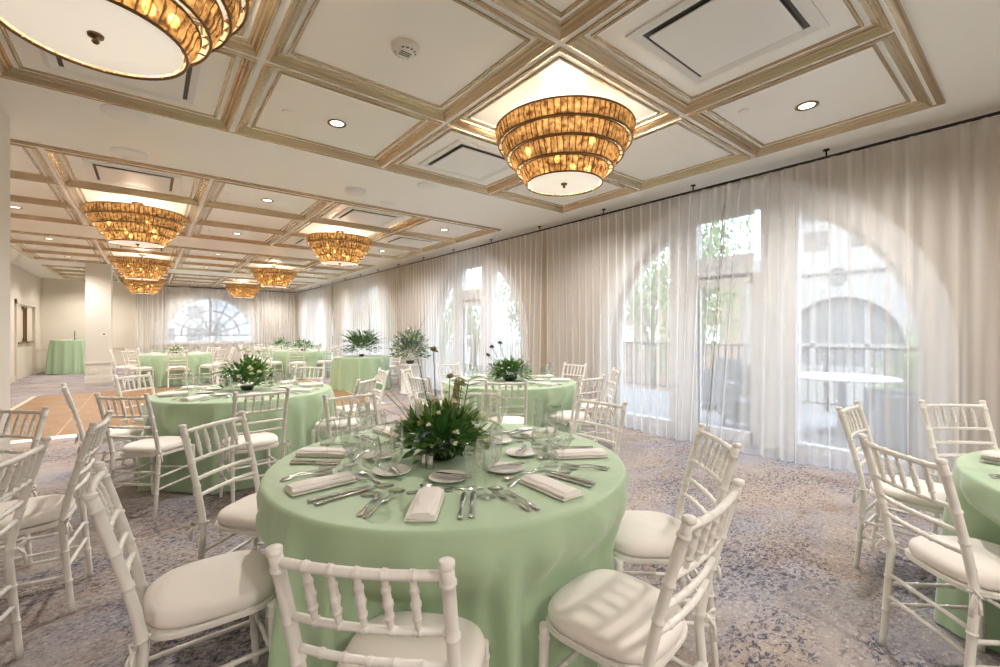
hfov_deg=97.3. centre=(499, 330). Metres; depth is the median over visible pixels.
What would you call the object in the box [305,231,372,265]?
chandelier
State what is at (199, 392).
bread plate
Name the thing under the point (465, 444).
bowl
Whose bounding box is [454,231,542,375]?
sheer curtain
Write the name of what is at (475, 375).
napkin
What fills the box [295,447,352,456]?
napkin
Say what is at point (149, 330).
sheer curtain
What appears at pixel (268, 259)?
ceiling vent
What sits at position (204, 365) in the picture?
seat cushion
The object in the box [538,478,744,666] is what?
banquet chair
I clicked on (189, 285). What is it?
curtain rod
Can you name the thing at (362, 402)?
bowl
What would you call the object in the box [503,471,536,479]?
spoon
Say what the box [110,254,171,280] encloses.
chandelier
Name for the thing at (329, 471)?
fork
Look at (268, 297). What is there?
sheer curtain
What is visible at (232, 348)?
banquet chair
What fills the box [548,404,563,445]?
wine glass
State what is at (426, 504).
napkin
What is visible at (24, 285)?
wall
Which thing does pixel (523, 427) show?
knife
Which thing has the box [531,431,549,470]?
water goblet
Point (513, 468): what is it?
bread plate
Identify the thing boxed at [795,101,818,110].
recessed light
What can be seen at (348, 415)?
bowl
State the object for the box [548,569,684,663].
seat cushion
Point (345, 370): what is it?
tablecloth
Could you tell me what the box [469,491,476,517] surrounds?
knife
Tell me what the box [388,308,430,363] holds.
centrepiece
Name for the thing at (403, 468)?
bread plate
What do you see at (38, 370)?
baseboard
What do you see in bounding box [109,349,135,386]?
banquet chair
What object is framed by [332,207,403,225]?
ceiling vent
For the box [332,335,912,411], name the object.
balcony railing
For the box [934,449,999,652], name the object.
tablecloth
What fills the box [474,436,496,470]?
bowl
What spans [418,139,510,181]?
ceiling vent
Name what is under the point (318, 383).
napkin
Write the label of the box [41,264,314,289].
trim
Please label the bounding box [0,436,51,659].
banquet chair
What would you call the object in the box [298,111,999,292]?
curtain rod
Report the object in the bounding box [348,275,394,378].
window
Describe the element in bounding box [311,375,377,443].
banquet chair
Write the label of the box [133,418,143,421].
seat cushion
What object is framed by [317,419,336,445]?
bowl
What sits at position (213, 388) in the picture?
bread plate
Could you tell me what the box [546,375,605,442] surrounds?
banquet chair
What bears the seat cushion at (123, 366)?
on the banquet chair at (116, 367)
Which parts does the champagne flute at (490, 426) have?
stem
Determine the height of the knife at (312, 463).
0.006 m
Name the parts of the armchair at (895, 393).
seat, arm, arm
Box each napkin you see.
[156,391,187,396]
[179,394,209,400]
[180,386,208,388]
[247,393,260,398]
[276,379,297,383]
[284,471,356,496]
[290,388,315,391]
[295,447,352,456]
[299,382,322,386]
[371,425,398,436]
[404,486,444,521]
[465,381,481,385]
[471,374,487,376]
[518,427,559,438]
[520,473,582,500]
[536,374,553,377]
[536,382,557,385]
[550,378,569,380]
[553,448,607,458]
[980,450,999,460]
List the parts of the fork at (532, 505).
handle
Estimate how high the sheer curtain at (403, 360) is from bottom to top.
3.007 m
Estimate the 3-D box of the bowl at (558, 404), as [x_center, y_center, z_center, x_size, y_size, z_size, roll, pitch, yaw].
[0.290,0.444,2.288,0.082,0.116,0.082,0,0,2]
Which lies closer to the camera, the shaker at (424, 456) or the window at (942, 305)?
the shaker at (424, 456)
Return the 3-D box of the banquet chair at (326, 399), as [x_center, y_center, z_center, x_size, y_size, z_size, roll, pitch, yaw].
[-0.932,0.901,3.039,0.483,0.910,0.523,0,0,-44]
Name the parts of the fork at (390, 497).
handle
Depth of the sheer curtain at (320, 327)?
16.73 m
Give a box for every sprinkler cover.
[282,109,292,114]
[738,108,748,113]
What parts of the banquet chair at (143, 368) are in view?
post, post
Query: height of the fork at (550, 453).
0.011 m
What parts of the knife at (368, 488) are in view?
handle, blade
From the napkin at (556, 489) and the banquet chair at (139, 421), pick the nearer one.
the napkin at (556, 489)
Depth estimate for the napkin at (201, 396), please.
3.80 m
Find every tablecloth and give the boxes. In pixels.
[45,340,84,373]
[136,352,212,386]
[138,381,339,494]
[254,347,304,365]
[256,422,628,666]
[271,350,331,378]
[329,355,390,391]
[443,375,579,432]
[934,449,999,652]
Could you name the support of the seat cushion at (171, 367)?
on the banquet chair at (186, 367)
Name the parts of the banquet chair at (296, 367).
post, rail, post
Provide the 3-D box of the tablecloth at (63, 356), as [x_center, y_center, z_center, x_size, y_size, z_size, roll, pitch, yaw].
[-13.845,0.816,14.198,1.087,1.062,1.193,0,0,35]
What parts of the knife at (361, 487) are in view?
handle, blade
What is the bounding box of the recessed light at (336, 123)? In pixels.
[327,119,346,127]
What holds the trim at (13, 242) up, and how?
attached to the ceiling
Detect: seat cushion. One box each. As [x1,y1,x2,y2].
[0,494,74,531]
[85,428,141,440]
[116,365,135,368]
[122,436,190,453]
[129,366,151,369]
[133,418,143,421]
[143,550,273,628]
[169,366,185,368]
[200,364,219,366]
[217,493,257,529]
[222,432,277,449]
[266,361,281,363]
[291,361,305,363]
[315,417,359,428]
[317,360,331,362]
[337,611,484,666]
[339,404,373,413]
[489,416,523,424]
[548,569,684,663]
[549,410,589,421]
[581,403,607,410]
[613,510,691,557]
[870,475,945,509]
[908,535,999,591]
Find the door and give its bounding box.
[14,299,35,381]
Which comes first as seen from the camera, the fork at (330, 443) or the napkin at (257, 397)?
the fork at (330, 443)
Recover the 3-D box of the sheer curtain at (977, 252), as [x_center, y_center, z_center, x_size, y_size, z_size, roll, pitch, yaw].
[3.316,-0.169,4.129,0.202,3.007,2.701,0,0,-39]
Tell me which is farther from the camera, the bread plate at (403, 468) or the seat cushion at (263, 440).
the seat cushion at (263, 440)
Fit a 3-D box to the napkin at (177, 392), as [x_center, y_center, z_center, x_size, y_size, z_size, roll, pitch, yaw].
[-3.048,0.581,4.093,0.240,0.030,0.104,0,0,-42]
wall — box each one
[10,263,40,376]
[41,278,303,366]
[308,116,999,452]
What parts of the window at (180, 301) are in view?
frame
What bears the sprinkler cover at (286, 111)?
attached to the ceiling
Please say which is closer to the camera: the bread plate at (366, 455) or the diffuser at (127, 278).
the bread plate at (366, 455)
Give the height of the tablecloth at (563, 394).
0.749 m
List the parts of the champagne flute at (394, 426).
stem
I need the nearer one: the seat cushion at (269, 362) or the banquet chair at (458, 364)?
the banquet chair at (458, 364)
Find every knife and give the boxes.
[289,462,340,464]
[291,460,340,461]
[307,485,369,501]
[314,486,374,504]
[353,434,373,441]
[358,433,378,440]
[368,449,387,459]
[389,464,401,475]
[435,472,471,477]
[457,492,466,518]
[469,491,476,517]
[492,461,524,467]
[501,427,528,432]
[506,427,533,433]
[516,444,526,453]
[545,472,591,487]
[548,446,592,447]
[548,470,594,484]
[550,448,589,448]
[979,459,999,463]
[980,460,999,465]
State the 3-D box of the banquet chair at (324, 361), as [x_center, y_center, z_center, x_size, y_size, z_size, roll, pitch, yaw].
[-5.049,0.901,12.806,0.523,0.910,0.483,0,0,29]
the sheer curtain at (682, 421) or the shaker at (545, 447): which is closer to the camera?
the shaker at (545, 447)
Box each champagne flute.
[337,415,351,471]
[358,401,370,447]
[388,426,404,492]
[488,426,503,489]
[532,401,543,444]
[544,411,557,466]
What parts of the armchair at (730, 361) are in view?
arm, arm, backrest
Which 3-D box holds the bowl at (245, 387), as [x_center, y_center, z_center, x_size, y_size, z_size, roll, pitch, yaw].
[-2.550,0.571,4.440,0.126,0.052,0.126,0,0,-39]
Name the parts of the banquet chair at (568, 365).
post, post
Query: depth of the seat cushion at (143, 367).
10.39 m
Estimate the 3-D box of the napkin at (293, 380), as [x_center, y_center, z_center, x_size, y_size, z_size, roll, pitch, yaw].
[-2.437,0.581,5.037,0.104,0.030,0.240,0,0,17]
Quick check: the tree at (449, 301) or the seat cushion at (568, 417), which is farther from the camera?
the tree at (449, 301)
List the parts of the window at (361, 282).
door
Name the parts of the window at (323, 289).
frame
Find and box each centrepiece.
[169,344,183,352]
[204,346,276,390]
[272,337,289,347]
[293,337,314,350]
[335,329,388,355]
[363,337,513,464]
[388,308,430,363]
[478,341,535,380]
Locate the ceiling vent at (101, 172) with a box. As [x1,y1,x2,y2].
[82,159,181,193]
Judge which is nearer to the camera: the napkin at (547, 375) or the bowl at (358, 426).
the bowl at (358, 426)
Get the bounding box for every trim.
[0,0,945,212]
[10,139,500,259]
[10,230,375,279]
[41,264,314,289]
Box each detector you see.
[345,187,365,195]
[391,38,418,59]
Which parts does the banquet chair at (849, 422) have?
rail, post, rail, post, rail, seat frame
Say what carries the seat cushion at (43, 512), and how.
on the banquet chair at (44, 512)
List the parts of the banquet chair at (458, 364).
post, post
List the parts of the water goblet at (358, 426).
stem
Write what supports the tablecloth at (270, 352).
on the round table
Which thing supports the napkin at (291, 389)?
on the tablecloth at (305, 409)
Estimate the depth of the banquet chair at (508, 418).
4.08 m
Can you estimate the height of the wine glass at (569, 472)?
0.211 m
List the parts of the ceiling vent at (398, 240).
plate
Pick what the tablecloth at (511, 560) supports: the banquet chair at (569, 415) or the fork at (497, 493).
the fork at (497, 493)
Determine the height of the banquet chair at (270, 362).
0.910 m
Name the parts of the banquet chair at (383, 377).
post, post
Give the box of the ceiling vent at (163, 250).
[115,245,166,252]
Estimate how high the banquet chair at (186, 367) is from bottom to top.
0.910 m
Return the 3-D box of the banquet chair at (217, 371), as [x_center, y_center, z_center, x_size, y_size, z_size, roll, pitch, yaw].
[-3.174,0.901,5.293,0.483,0.910,0.523,0,0,-36]
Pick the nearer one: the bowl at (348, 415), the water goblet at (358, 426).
the bowl at (348, 415)
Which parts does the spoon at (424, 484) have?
handle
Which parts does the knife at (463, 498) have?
handle, blade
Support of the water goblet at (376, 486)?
on the tablecloth at (511, 560)
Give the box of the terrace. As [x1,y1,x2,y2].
[331,353,917,457]
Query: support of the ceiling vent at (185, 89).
in the ceiling
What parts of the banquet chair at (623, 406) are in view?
post, rail, rail, rail, post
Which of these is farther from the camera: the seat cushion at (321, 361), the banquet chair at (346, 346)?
the banquet chair at (346, 346)
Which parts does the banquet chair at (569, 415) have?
seat frame, post, rail, rail, post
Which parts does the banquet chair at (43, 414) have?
seat frame, rail, rail, rail, post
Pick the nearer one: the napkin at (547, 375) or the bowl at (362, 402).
the bowl at (362, 402)
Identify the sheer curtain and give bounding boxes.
[135,286,165,354]
[165,298,253,363]
[256,291,294,347]
[298,290,311,349]
[312,284,332,349]
[333,277,362,356]
[361,267,399,381]
[400,253,455,389]
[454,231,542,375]
[547,185,725,442]
[708,117,996,481]
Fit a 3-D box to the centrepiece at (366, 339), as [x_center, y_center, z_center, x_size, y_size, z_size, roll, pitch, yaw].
[-3.266,0.268,10.467,1.280,0.657,1.405,0,0,-15]
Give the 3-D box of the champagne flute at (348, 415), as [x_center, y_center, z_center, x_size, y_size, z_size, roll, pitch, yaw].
[-0.667,0.479,1.889,0.064,0.236,0.064,0,0,-1]
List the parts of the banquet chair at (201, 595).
rail, rail, post, post, rail, rail, seat frame, leg, leg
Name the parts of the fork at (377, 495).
handle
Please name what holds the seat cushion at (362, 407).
on the banquet chair at (383, 377)
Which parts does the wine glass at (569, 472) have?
stem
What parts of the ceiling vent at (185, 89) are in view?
plate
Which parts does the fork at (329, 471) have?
handle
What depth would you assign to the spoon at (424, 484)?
1.67 m
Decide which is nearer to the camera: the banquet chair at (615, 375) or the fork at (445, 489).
the fork at (445, 489)
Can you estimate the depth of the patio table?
5.72 m
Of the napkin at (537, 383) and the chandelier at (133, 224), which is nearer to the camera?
the napkin at (537, 383)
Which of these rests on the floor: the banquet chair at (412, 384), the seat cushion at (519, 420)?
the banquet chair at (412, 384)
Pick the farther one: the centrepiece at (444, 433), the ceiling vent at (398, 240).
the ceiling vent at (398, 240)
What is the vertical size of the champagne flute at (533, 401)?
0.236 m
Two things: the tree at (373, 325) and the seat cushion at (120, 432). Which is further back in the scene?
the tree at (373, 325)
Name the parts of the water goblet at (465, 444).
stem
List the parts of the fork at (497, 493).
handle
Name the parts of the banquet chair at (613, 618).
leg, seat frame, post, rail, rail, rail, rail, post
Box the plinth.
[399,363,420,394]
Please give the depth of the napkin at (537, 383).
4.79 m
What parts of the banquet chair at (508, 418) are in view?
post, rail, rail, rail, rail, post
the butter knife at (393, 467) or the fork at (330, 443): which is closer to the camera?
the butter knife at (393, 467)
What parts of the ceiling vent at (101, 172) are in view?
plate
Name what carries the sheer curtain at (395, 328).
hanging from the curtain rod at (826, 156)
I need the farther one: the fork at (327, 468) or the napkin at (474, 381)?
the napkin at (474, 381)
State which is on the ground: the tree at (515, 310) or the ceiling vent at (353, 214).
the tree at (515, 310)
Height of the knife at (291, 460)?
0.006 m
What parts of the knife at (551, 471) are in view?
blade, handle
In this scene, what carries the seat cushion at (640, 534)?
on the banquet chair at (642, 537)
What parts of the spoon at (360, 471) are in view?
handle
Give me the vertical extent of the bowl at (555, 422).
0.116 m
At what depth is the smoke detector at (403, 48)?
2.72 m
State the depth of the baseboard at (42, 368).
15.78 m
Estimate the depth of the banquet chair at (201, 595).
1.45 m
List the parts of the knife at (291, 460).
handle, blade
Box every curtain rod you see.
[168,285,295,292]
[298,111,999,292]
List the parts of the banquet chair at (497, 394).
rail, rail, post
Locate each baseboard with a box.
[10,349,41,383]
[41,347,150,371]
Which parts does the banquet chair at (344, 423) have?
leg, seat frame, post, rail, post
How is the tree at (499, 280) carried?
on the ground
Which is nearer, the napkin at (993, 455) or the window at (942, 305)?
the napkin at (993, 455)
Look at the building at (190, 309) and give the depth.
38.31 m
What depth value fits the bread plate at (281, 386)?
4.69 m
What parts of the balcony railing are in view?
post, rail, rail, post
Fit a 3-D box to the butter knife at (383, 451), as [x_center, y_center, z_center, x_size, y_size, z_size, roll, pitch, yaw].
[-0.569,0.577,2.063,0.023,0.006,0.160,0,0,16]
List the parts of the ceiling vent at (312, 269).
plate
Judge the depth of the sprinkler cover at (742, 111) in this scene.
3.55 m
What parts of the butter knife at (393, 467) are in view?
handle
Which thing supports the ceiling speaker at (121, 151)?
attached to the ceiling
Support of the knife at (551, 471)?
on the tablecloth at (511, 560)
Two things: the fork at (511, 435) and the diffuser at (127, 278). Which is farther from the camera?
the diffuser at (127, 278)
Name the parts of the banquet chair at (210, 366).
post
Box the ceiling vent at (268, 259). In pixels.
[263,257,304,263]
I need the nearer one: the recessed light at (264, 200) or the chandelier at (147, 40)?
the chandelier at (147, 40)
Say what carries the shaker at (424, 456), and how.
on the tablecloth at (511, 560)
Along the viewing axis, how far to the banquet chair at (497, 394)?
3.33 m
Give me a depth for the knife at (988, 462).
1.97 m
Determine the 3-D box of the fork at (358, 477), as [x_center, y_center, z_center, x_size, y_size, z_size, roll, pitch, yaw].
[-0.591,0.590,1.789,0.170,0.011,0.024,0,0,40]
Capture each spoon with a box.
[350,450,368,461]
[358,470,379,482]
[420,483,464,489]
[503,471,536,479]
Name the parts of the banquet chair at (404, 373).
post, post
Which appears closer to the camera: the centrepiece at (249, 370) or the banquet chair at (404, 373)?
the centrepiece at (249, 370)
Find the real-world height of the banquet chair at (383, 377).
0.910 m
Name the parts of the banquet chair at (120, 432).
post, post, seat frame, leg, leg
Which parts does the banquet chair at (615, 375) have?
seat frame, post, post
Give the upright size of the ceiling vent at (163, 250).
0.042 m
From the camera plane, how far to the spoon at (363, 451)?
2.09 m
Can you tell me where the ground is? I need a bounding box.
[443,341,519,371]
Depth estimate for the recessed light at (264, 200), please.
6.00 m
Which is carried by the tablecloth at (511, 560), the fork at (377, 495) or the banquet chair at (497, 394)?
the fork at (377, 495)
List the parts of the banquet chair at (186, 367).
post, post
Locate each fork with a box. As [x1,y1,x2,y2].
[279,470,332,481]
[281,467,331,478]
[320,443,354,446]
[324,442,359,444]
[353,474,368,480]
[356,492,383,516]
[363,493,394,518]
[406,487,452,493]
[492,491,531,510]
[504,489,539,509]
[507,473,530,486]
[510,435,535,441]
[549,451,558,461]
[561,466,607,469]
[563,463,609,468]
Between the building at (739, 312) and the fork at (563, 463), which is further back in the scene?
the building at (739, 312)
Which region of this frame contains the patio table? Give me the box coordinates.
[806,372,898,438]
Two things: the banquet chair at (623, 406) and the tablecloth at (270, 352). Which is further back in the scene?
the tablecloth at (270, 352)
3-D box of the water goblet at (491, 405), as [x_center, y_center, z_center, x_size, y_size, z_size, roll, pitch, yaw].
[-0.021,0.513,2.514,0.082,0.168,0.082,0,0,43]
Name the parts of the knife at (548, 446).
blade, handle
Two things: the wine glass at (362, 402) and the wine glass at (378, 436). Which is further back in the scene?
the wine glass at (362, 402)
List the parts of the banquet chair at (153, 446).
post, rail, rail, rail, rail, post, leg, seat frame, leg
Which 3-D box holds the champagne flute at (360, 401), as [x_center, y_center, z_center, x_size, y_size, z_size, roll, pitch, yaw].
[-0.694,0.479,2.260,0.064,0.236,0.064,0,0,-43]
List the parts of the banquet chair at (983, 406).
post, rail, rail, rail, rail, post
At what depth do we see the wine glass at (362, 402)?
2.34 m
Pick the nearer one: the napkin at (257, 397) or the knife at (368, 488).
the knife at (368, 488)
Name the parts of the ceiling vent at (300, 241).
plate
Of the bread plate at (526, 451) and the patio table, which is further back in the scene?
the patio table
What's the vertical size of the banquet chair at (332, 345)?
0.910 m
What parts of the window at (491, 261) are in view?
frame, door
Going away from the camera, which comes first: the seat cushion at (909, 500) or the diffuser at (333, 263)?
the seat cushion at (909, 500)
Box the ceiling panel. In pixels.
[625,0,828,85]
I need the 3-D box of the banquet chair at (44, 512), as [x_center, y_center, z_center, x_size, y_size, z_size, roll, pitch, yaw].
[-2.293,0.901,2.191,0.523,0.910,0.483,0,0,-32]
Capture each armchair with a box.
[702,357,741,409]
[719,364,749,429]
[864,388,917,454]
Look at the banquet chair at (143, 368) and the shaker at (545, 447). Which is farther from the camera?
the banquet chair at (143, 368)
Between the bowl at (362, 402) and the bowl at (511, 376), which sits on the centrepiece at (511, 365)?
the bowl at (511, 376)
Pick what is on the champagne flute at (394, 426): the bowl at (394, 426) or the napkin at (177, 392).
the bowl at (394, 426)
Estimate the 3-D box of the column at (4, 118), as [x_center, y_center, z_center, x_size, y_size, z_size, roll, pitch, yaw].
[-4.135,-0.205,3.257,0.600,3.120,0.550,0,0,-39]
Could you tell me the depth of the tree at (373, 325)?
29.53 m
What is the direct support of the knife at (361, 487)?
on the tablecloth at (511, 560)
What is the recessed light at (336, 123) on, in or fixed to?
in the ceiling
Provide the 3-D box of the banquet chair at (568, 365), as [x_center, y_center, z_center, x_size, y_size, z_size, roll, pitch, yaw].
[0.880,0.901,6.040,0.523,0.910,0.483,0,0,-42]
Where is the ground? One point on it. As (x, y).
(513, 343)
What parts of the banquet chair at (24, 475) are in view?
rail, rail, rail, rail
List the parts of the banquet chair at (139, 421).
post, rail, rail, seat frame, post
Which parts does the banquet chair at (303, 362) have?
post, post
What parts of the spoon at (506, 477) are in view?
handle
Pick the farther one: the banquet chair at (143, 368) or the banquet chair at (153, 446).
the banquet chair at (143, 368)
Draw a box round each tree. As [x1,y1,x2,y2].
[363,291,393,351]
[441,301,451,364]
[443,269,512,367]
[498,272,519,359]
[626,251,669,389]
[647,216,759,369]
[872,318,917,390]
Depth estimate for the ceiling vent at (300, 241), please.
8.74 m
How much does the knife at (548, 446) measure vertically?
0.006 m
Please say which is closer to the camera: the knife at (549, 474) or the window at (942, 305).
the knife at (549, 474)
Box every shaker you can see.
[420,453,426,467]
[426,453,433,468]
[542,445,549,459]
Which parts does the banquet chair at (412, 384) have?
post, rail, post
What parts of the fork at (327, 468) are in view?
handle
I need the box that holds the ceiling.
[0,0,999,291]
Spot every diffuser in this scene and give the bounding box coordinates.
[0,0,183,75]
[110,240,163,247]
[127,278,155,279]
[323,261,355,265]
[528,172,600,194]
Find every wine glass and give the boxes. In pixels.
[317,419,336,468]
[355,402,370,443]
[358,436,381,496]
[474,436,496,499]
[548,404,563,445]
[553,422,571,473]
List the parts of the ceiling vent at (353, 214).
plate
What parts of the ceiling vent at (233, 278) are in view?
plate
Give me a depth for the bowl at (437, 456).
2.01 m
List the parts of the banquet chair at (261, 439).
leg, post, seat frame, rail, rail, rail, rail, leg, post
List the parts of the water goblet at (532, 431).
stem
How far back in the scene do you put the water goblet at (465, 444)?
1.66 m
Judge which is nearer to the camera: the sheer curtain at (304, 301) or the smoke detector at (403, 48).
the smoke detector at (403, 48)
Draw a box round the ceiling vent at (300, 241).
[290,237,309,246]
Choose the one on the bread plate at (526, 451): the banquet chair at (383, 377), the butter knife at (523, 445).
the butter knife at (523, 445)
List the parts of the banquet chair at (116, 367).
post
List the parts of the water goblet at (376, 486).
stem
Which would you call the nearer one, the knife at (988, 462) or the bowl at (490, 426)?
the bowl at (490, 426)
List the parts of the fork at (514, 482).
handle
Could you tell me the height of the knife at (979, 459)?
0.006 m
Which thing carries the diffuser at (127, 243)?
attached to the chandelier at (133, 224)
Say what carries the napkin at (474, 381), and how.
on the tablecloth at (563, 394)
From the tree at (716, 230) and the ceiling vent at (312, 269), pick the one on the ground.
the tree at (716, 230)
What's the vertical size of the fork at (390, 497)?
0.011 m
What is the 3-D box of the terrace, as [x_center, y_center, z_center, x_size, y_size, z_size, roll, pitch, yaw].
[-2.241,1.490,14.845,3.480,0.230,42.000,0,0,-39]
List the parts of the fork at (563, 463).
handle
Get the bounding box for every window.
[154,288,259,344]
[308,289,333,356]
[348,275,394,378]
[424,250,528,386]
[598,180,959,478]
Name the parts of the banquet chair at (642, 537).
leg, seat frame, post, rail, rail, rail, rail, post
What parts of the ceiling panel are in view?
plate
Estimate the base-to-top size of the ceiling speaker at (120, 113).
0.014 m
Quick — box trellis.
[186,306,220,340]
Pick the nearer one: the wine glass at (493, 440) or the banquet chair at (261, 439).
the wine glass at (493, 440)
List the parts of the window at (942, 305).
door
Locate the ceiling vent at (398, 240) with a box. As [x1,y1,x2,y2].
[381,235,437,247]
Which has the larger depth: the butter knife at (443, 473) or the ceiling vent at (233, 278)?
the ceiling vent at (233, 278)
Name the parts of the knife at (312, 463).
handle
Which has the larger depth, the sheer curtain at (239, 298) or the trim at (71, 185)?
the sheer curtain at (239, 298)
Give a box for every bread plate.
[195,391,214,393]
[206,387,222,389]
[211,393,230,395]
[272,388,285,390]
[277,385,293,387]
[363,450,396,459]
[373,464,410,475]
[428,470,466,482]
[483,436,511,443]
[487,461,522,472]
[505,447,536,456]
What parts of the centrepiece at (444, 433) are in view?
tall stem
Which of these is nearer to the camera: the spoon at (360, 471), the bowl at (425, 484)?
the bowl at (425, 484)
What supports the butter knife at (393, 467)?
on the bread plate at (403, 468)
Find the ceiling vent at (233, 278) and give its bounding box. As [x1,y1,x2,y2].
[232,278,256,281]
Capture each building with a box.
[169,287,393,354]
[623,286,743,390]
[744,214,917,412]
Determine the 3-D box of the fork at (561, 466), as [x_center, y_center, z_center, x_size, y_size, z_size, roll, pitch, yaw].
[0.363,0.590,1.897,0.200,0.011,0.024,0,0,4]
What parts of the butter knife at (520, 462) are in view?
blade, handle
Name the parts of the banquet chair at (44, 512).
seat frame, post, rail, rail, rail, post, rail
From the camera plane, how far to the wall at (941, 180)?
6.38 m
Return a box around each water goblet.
[341,426,359,465]
[371,412,386,445]
[374,442,395,487]
[464,444,485,490]
[489,405,503,435]
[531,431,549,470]
[532,415,547,448]
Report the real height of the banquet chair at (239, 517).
0.910 m
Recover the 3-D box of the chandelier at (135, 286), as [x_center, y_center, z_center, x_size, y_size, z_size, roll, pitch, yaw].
[-11.448,-1.477,14.149,1.135,0.606,1.135,0,0,43]
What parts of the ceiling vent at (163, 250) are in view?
plate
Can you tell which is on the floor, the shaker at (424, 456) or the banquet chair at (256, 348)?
the banquet chair at (256, 348)
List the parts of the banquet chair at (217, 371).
post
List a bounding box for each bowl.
[240,384,253,390]
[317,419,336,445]
[338,415,350,444]
[341,426,359,450]
[355,402,370,424]
[358,436,381,468]
[358,470,367,473]
[374,442,395,469]
[390,426,403,462]
[406,360,413,363]
[420,483,432,486]
[425,438,459,460]
[464,444,485,472]
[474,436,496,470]
[489,426,502,461]
[503,374,516,380]
[531,431,549,455]
[548,404,563,427]
[553,422,571,449]
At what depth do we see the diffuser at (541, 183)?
3.59 m
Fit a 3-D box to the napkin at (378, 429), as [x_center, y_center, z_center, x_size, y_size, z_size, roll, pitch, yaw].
[-0.648,0.581,2.561,0.104,0.030,0.240,0,0,-44]
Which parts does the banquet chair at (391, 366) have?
post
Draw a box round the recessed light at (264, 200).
[261,199,273,201]
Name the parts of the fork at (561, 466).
handle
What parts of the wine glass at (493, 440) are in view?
stem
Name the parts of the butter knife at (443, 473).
blade, handle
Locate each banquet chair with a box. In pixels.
[0,406,49,567]
[0,410,113,613]
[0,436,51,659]
[61,383,141,496]
[82,461,275,666]
[94,393,195,515]
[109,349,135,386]
[113,372,154,464]
[120,350,153,388]
[124,348,139,378]
[165,350,189,387]
[178,411,264,560]
[198,348,226,383]
[206,346,219,370]
[213,347,234,380]
[215,367,251,384]
[219,387,290,503]
[241,345,260,362]
[254,346,271,370]
[259,347,283,378]
[265,543,489,666]
[267,345,280,367]
[271,345,282,354]
[287,347,305,379]
[293,365,324,381]
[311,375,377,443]
[315,346,337,377]
[322,390,379,438]
[330,346,347,372]
[331,345,340,358]
[339,367,389,435]
[390,348,401,384]
[400,366,441,414]
[407,374,434,413]
[436,362,461,399]
[449,389,501,422]
[484,379,527,424]
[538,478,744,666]
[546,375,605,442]
[561,362,586,429]
[572,395,627,455]
[580,367,621,448]
[613,423,741,666]
[836,400,945,567]
[857,433,999,666]
[918,400,998,533]
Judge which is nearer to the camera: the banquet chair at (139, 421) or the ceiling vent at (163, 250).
the banquet chair at (139, 421)
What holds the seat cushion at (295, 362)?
on the banquet chair at (303, 362)
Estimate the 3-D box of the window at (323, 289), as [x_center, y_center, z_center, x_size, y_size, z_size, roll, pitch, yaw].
[-7.280,-0.190,17.988,0.275,3.090,3.860,0,0,-39]
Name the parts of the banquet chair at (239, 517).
post, rail, rail, rail, rail, seat frame, post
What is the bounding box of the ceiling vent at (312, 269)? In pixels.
[307,268,341,273]
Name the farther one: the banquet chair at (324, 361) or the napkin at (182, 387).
the banquet chair at (324, 361)
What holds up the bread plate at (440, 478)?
on the tablecloth at (511, 560)
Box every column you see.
[0,104,9,488]
[84,263,113,383]
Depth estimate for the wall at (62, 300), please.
15.89 m
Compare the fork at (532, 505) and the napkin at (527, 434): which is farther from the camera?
the napkin at (527, 434)
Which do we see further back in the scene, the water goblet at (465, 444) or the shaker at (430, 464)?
the shaker at (430, 464)
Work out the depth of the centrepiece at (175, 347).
11.47 m
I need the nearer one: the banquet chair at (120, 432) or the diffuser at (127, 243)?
the banquet chair at (120, 432)
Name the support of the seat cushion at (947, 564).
on the banquet chair at (967, 564)
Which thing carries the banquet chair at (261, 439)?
on the floor
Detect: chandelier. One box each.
[0,0,251,80]
[81,201,187,248]
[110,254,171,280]
[121,278,165,293]
[225,282,260,297]
[250,265,296,287]
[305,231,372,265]
[495,95,635,196]
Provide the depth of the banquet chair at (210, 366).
11.22 m
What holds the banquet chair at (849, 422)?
on the floor
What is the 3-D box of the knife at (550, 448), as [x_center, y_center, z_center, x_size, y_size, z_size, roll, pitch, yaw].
[0.369,0.592,2.212,0.230,0.006,0.023,0,0,3]
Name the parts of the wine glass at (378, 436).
stem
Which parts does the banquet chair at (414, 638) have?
post, rail, rail, rail, post, seat frame, leg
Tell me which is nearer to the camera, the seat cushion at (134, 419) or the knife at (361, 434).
the knife at (361, 434)
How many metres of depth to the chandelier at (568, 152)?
3.27 m
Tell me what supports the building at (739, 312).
on the ground
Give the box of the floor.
[0,364,999,666]
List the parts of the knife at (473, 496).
handle, blade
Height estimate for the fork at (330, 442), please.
0.011 m
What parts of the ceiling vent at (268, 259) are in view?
plate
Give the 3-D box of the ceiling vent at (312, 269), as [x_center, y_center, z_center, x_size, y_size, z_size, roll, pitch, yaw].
[-5.156,-1.779,12.966,0.840,0.042,0.800,0,0,-39]
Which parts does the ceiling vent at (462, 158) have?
plate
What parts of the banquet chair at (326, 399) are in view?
post, rail, rail, rail, post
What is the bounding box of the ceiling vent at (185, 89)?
[38,48,207,106]
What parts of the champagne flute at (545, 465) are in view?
stem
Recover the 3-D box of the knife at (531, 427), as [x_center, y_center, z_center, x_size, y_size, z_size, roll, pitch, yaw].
[0.119,0.592,2.607,0.230,0.006,0.023,0,0,-43]
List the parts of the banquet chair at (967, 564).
post, rail, rail, rail, rail, seat frame, post, leg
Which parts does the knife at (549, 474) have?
blade, handle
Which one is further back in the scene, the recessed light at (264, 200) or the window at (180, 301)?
the window at (180, 301)
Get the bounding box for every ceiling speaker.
[99,104,149,123]
[110,147,148,159]

